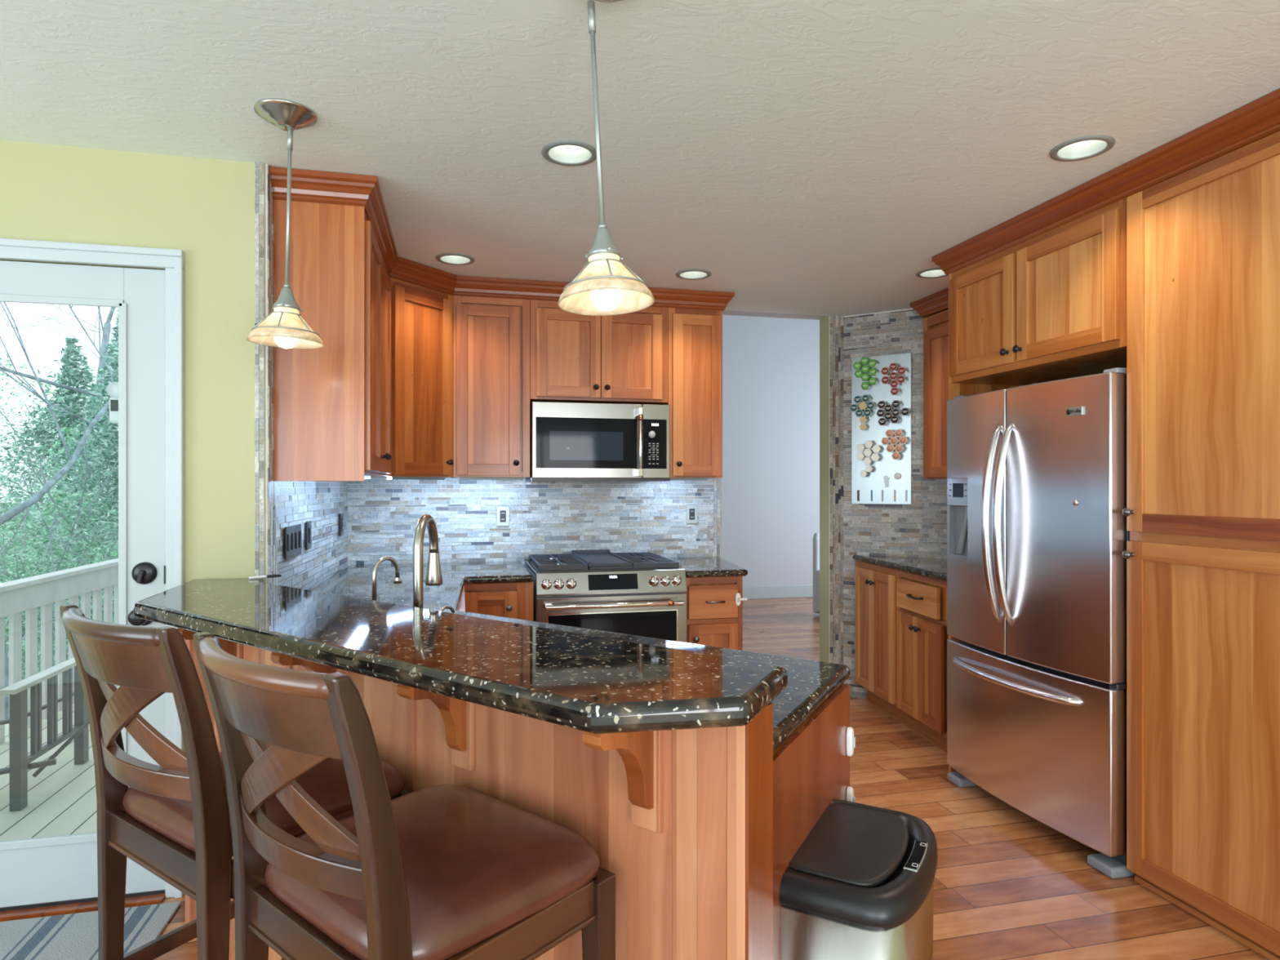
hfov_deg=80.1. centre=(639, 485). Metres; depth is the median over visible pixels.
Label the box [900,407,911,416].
spice jar
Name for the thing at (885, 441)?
spice jar
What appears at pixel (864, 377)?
spice jar
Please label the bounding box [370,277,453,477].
upper cabinet
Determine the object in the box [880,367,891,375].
spice jar
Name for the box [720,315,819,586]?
wall
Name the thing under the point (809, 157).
ceiling
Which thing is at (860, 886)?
trash can
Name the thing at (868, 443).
spice jar
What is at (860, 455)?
spice jar
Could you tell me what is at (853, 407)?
spice jar
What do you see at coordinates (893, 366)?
spice jar
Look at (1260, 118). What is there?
crown molding
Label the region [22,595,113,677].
bush
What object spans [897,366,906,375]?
spice jar
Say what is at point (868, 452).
spice jar
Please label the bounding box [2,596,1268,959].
floor
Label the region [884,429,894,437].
spice jar
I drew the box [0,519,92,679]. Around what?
leafy shrub
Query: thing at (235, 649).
corbel
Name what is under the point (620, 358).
upper cabinet
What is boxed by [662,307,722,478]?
upper cabinet
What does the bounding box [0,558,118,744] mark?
deck railing
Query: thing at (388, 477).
light
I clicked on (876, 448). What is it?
spice jar
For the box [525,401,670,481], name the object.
microwave
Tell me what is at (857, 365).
spice jar
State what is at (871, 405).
spice jar
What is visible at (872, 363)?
spice jar
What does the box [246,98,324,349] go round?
pendant light
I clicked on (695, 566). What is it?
countertop
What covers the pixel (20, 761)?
bench
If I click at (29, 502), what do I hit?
bare tree
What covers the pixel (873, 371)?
spice jar
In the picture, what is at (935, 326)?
upper cabinet
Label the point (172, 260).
door frame
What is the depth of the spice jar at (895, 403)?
4.66 m
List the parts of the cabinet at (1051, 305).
door, panel, knob, knob, door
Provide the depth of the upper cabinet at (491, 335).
4.02 m
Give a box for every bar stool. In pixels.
[59,604,412,959]
[192,631,615,959]
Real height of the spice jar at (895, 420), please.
0.048 m
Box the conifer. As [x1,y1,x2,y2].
[0,326,118,648]
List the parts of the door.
handle, strike plate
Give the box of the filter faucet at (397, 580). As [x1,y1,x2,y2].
[372,555,401,600]
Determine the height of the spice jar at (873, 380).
0.048 m
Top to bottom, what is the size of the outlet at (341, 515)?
0.118 m
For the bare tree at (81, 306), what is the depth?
9.82 m
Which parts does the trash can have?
sensor panel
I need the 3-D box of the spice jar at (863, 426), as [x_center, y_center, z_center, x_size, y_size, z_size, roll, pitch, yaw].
[1.408,-0.370,4.790,0.046,0.041,0.040,0,0,32]
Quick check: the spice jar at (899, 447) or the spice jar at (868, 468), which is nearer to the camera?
the spice jar at (899, 447)
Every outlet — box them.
[339,512,343,536]
[496,506,509,526]
[686,504,697,523]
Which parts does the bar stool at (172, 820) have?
leg, crest rail, rail, leg, leg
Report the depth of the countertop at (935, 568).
4.29 m
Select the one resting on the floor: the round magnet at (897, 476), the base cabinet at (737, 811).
the base cabinet at (737, 811)
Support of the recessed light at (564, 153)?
in the ceiling
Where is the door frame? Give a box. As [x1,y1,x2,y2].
[0,238,184,897]
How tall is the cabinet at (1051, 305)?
2.370 m
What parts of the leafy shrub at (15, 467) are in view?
stem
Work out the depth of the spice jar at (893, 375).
4.67 m
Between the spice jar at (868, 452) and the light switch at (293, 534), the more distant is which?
the spice jar at (868, 452)
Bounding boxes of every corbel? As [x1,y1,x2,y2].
[177,627,242,658]
[271,652,342,673]
[396,684,474,770]
[582,730,662,833]
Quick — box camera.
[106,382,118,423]
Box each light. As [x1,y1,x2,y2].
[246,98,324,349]
[384,476,444,479]
[435,253,475,265]
[459,477,523,479]
[541,140,596,165]
[557,0,654,315]
[669,477,707,480]
[675,269,711,279]
[915,267,947,278]
[1049,135,1115,161]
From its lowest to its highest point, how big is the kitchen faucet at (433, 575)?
0.347 m
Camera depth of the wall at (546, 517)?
4.45 m
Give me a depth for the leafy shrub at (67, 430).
9.89 m
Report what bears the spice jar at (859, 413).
attached to the board
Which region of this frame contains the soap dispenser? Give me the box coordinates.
[436,605,454,613]
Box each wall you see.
[0,140,265,751]
[254,161,277,584]
[276,480,347,590]
[346,310,827,566]
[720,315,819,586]
[819,308,946,699]
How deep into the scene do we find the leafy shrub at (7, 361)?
11.94 m
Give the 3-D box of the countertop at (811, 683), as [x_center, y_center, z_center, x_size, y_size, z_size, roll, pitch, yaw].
[-0.645,0.453,2.776,1.319,0.035,3.422,0,0,-25]
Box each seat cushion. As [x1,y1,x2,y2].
[122,742,404,857]
[264,783,599,959]
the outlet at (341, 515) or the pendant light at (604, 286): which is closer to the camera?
the pendant light at (604, 286)
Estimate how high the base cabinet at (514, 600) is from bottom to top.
0.878 m
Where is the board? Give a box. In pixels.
[851,352,911,506]
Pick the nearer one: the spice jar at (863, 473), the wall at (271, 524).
the wall at (271, 524)
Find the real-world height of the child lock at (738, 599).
0.068 m
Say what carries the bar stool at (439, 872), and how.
on the floor
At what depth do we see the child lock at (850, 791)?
1.77 m
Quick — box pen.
[248,573,281,579]
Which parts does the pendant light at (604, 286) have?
rod, lamp shade, bulb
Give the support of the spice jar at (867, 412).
attached to the board
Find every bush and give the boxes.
[0,305,118,679]
[0,394,118,707]
[0,404,118,659]
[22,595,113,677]
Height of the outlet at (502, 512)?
0.115 m
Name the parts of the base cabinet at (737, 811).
post, panel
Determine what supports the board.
attached to the wall at (918, 529)
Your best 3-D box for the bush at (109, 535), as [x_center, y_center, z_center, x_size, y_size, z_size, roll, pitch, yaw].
[-5.058,1.298,7.567,3.950,4.735,5.013,0,0,-40]
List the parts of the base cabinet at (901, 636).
door, knob, door, door, knob, drawer pull, knob, drawer, door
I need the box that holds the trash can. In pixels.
[778,799,937,959]
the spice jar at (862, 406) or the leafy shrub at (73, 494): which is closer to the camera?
the spice jar at (862, 406)
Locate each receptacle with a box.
[500,510,506,522]
[688,508,694,519]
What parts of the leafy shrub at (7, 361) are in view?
stem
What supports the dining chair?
on the floor
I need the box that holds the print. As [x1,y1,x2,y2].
[648,443,658,464]
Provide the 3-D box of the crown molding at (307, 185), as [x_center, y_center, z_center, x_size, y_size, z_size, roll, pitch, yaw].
[-0.554,-1.042,3.767,0.917,0.093,2.705,0,0,42]
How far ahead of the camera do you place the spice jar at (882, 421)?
4.70 m
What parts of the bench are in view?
leg, rail, leg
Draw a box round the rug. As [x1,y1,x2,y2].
[0,901,181,959]
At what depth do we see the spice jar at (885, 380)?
4.69 m
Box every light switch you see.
[284,524,302,559]
[306,520,311,550]
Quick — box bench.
[0,657,88,811]
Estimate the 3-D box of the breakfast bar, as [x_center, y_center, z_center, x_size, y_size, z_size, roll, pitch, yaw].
[-0.686,0.330,1.782,2.165,0.043,0.462,0,0,39]
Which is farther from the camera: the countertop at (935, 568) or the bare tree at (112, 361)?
the bare tree at (112, 361)
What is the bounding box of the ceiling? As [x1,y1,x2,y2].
[0,0,1279,316]
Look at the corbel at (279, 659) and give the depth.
1.75 m
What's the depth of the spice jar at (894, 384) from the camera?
4.67 m
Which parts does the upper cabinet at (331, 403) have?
door, knob, door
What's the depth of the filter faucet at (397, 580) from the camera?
2.35 m
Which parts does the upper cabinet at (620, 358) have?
door, knob, knob, door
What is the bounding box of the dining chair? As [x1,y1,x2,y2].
[813,533,819,613]
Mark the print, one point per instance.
(653, 447)
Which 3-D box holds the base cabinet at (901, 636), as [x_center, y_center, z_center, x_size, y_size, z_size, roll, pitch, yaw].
[1.740,0.911,4.257,0.695,0.878,1.265,0,0,-8]
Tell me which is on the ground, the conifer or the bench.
the conifer
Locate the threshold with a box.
[0,893,165,921]
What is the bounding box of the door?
[0,260,165,911]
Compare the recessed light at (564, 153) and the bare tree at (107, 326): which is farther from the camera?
the bare tree at (107, 326)
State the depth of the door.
2.48 m
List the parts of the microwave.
black glass, handle, control glass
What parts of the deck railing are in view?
rail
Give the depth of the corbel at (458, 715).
1.53 m
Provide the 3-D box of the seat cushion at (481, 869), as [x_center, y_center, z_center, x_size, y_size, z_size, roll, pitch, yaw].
[-0.349,0.611,1.273,0.464,0.079,0.413,0,0,40]
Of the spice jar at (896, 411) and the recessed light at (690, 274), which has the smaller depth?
the recessed light at (690, 274)
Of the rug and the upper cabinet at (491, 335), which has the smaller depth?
the rug
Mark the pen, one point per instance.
(277, 575)
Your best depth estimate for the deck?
3.54 m
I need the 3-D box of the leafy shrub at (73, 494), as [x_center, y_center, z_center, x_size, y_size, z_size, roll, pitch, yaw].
[-6.544,1.721,8.678,3.087,3.343,3.144,0,0,44]
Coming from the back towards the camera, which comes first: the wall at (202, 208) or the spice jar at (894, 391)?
the spice jar at (894, 391)
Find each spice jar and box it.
[849,404,859,412]
[853,361,862,369]
[853,395,862,403]
[854,369,863,377]
[854,408,863,417]
[855,452,866,460]
[856,444,866,451]
[858,402,866,409]
[859,416,867,422]
[859,423,867,430]
[859,470,868,476]
[860,356,869,364]
[860,373,870,381]
[861,364,870,373]
[861,382,870,390]
[861,394,871,402]
[862,408,872,417]
[862,448,873,456]
[862,457,873,465]
[863,440,874,448]
[865,465,874,471]
[866,401,875,409]
[867,359,877,368]
[868,368,878,376]
[868,377,878,385]
[871,444,882,453]
[871,453,880,461]
[875,408,885,417]
[876,400,887,408]
[877,417,888,426]
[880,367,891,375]
[880,376,891,384]
[880,437,890,444]
[883,404,893,412]
[884,412,892,420]
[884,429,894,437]
[885,444,895,452]
[888,362,899,371]
[888,371,898,380]
[889,379,899,387]
[889,386,900,395]
[889,415,900,423]
[889,436,898,444]
[891,400,902,408]
[891,408,901,416]
[891,452,902,459]
[893,429,904,437]
[894,444,905,452]
[896,375,906,384]
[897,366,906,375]
[897,435,908,444]
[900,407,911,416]
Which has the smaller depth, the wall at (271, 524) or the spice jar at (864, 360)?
the wall at (271, 524)
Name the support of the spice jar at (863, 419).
attached to the board
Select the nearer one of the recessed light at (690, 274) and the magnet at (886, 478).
the recessed light at (690, 274)
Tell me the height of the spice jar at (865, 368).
0.048 m
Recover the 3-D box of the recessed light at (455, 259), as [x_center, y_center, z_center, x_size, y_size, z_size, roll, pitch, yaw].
[-0.885,-1.129,3.654,0.184,0.091,0.184,0,0,-13]
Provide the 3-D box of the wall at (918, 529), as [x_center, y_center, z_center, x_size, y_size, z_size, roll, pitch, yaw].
[1.650,0.130,4.756,0.800,2.440,0.702,0,0,-13]
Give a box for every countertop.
[313,560,850,751]
[666,556,747,577]
[852,555,946,581]
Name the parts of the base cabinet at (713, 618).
knob, drawer, door, drawer pull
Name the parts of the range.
knob, knob, knob, control panel, oven door, oven handle, knob, knob, knob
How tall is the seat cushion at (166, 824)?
0.079 m
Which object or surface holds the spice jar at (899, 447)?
attached to the board
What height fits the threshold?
0.013 m
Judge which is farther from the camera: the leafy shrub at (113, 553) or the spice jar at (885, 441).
the leafy shrub at (113, 553)
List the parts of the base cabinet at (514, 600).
door, knob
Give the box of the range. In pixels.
[524,549,686,642]
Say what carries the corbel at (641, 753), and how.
attached to the base cabinet at (737, 811)
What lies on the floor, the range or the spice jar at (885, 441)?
the range
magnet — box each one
[883,475,889,487]
[893,472,901,479]
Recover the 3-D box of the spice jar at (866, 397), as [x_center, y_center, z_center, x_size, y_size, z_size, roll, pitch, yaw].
[1.421,-0.548,4.782,0.054,0.048,0.041,0,0,32]
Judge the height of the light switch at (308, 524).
0.118 m
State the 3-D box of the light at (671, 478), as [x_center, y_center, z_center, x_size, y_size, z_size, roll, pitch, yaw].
[0.264,-0.039,4.361,0.240,0.014,0.053,0,0,-13]
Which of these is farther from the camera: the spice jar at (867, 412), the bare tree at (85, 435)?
the bare tree at (85, 435)
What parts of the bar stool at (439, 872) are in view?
leg, crest rail, rail, leg, leg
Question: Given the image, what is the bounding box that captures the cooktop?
[524,556,683,576]
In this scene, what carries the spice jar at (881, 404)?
attached to the board
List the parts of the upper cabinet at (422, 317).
door, knob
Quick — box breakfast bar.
[133,577,787,733]
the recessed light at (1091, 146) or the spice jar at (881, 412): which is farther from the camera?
the spice jar at (881, 412)
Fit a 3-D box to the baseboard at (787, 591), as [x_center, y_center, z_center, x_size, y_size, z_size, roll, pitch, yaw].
[0.553,1.278,8.919,6.780,0.145,0.015,0,0,-13]
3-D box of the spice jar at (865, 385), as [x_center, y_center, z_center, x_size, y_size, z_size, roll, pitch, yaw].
[1.418,-0.627,4.784,0.054,0.048,0.041,0,0,32]
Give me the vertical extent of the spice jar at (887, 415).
0.048 m
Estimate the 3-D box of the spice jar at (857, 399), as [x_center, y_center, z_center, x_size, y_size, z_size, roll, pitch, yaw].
[1.378,-0.544,4.808,0.054,0.048,0.041,0,0,32]
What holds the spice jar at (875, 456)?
attached to the board
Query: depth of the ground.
23.22 m
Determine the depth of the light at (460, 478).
4.06 m
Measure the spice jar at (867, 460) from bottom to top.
0.048 m
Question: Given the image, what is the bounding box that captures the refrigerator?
[946,367,1136,879]
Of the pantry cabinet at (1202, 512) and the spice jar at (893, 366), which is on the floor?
the pantry cabinet at (1202, 512)
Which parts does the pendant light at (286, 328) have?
lamp shade, bulb, rod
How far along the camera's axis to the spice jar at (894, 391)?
4.66 m
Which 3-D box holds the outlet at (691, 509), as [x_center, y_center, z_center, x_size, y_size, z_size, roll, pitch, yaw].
[0.319,0.173,4.672,0.072,0.115,0.010,0,0,-13]
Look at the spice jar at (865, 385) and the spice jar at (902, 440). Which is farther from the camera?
the spice jar at (865, 385)
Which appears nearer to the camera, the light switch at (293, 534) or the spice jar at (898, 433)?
the light switch at (293, 534)
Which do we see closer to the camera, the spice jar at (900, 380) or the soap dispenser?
the soap dispenser
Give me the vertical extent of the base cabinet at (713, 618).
0.878 m
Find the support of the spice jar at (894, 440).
attached to the board
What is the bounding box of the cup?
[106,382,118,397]
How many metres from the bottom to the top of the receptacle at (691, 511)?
0.068 m
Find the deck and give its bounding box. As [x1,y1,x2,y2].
[0,684,118,840]
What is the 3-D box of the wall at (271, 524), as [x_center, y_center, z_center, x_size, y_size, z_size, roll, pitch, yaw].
[-1.289,0.130,2.631,0.046,2.440,0.135,0,0,-13]
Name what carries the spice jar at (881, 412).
attached to the board
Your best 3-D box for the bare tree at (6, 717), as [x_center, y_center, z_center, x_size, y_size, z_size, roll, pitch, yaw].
[-4.865,0.537,5.117,2.800,5.828,4.873,0,0,34]
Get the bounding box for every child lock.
[735,592,747,605]
[846,726,855,756]
[846,786,855,802]
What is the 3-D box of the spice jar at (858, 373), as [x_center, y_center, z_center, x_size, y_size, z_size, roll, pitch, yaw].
[1.384,-0.706,4.804,0.054,0.048,0.041,0,0,32]
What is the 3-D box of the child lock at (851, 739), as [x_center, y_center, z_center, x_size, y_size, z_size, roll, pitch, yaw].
[0.494,0.598,1.781,0.018,0.068,0.028,0,0,28]
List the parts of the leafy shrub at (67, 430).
stem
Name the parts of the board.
magnetic strip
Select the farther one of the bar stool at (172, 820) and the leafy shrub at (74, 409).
the leafy shrub at (74, 409)
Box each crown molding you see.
[269,166,734,311]
[910,88,1279,317]
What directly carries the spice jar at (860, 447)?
attached to the board
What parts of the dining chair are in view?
seat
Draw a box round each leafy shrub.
[0,351,115,603]
[0,426,118,674]
[0,453,113,659]
[0,491,118,679]
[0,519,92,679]
[13,400,118,558]
[22,532,118,679]
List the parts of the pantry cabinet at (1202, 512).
knob, knob, door, door, toe molding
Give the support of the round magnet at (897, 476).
attached to the board
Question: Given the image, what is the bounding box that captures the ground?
[0,500,118,679]
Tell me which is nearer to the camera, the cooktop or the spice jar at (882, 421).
the cooktop
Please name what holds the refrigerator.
on the floor
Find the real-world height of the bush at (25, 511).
5.902 m
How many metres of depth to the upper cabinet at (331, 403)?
2.69 m
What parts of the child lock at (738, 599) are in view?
plate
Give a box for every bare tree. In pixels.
[0,302,117,719]
[0,302,118,719]
[0,303,115,654]
[0,308,118,656]
[0,315,118,666]
[80,306,118,336]
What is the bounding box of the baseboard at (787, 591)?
[742,584,813,599]
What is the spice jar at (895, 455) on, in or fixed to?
attached to the board
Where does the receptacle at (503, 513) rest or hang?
attached to the outlet at (502, 512)
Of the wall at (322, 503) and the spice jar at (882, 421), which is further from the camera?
the spice jar at (882, 421)
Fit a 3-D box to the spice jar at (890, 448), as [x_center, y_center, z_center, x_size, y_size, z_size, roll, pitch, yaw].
[1.549,-0.231,4.697,0.054,0.048,0.050,0,0,32]
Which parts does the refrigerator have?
control panel, door, door handle, door handle, freezer handle, freezer drawer, door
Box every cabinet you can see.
[185,640,849,959]
[272,199,391,481]
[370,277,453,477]
[453,295,529,477]
[457,581,533,621]
[529,299,667,404]
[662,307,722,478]
[684,576,742,650]
[854,560,948,752]
[923,309,948,479]
[948,195,1129,772]
[1121,130,1279,959]
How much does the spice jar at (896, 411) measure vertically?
0.048 m
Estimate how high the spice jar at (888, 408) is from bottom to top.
0.048 m
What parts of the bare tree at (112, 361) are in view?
stem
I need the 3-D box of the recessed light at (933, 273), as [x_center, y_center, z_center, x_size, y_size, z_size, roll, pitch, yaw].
[1.505,-1.129,3.891,0.184,0.091,0.184,0,0,-13]
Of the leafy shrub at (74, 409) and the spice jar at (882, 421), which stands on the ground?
the leafy shrub at (74, 409)
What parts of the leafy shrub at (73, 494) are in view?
stem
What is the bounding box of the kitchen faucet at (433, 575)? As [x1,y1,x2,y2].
[413,514,442,610]
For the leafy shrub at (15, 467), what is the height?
4.084 m
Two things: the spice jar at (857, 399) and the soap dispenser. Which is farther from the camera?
the spice jar at (857, 399)

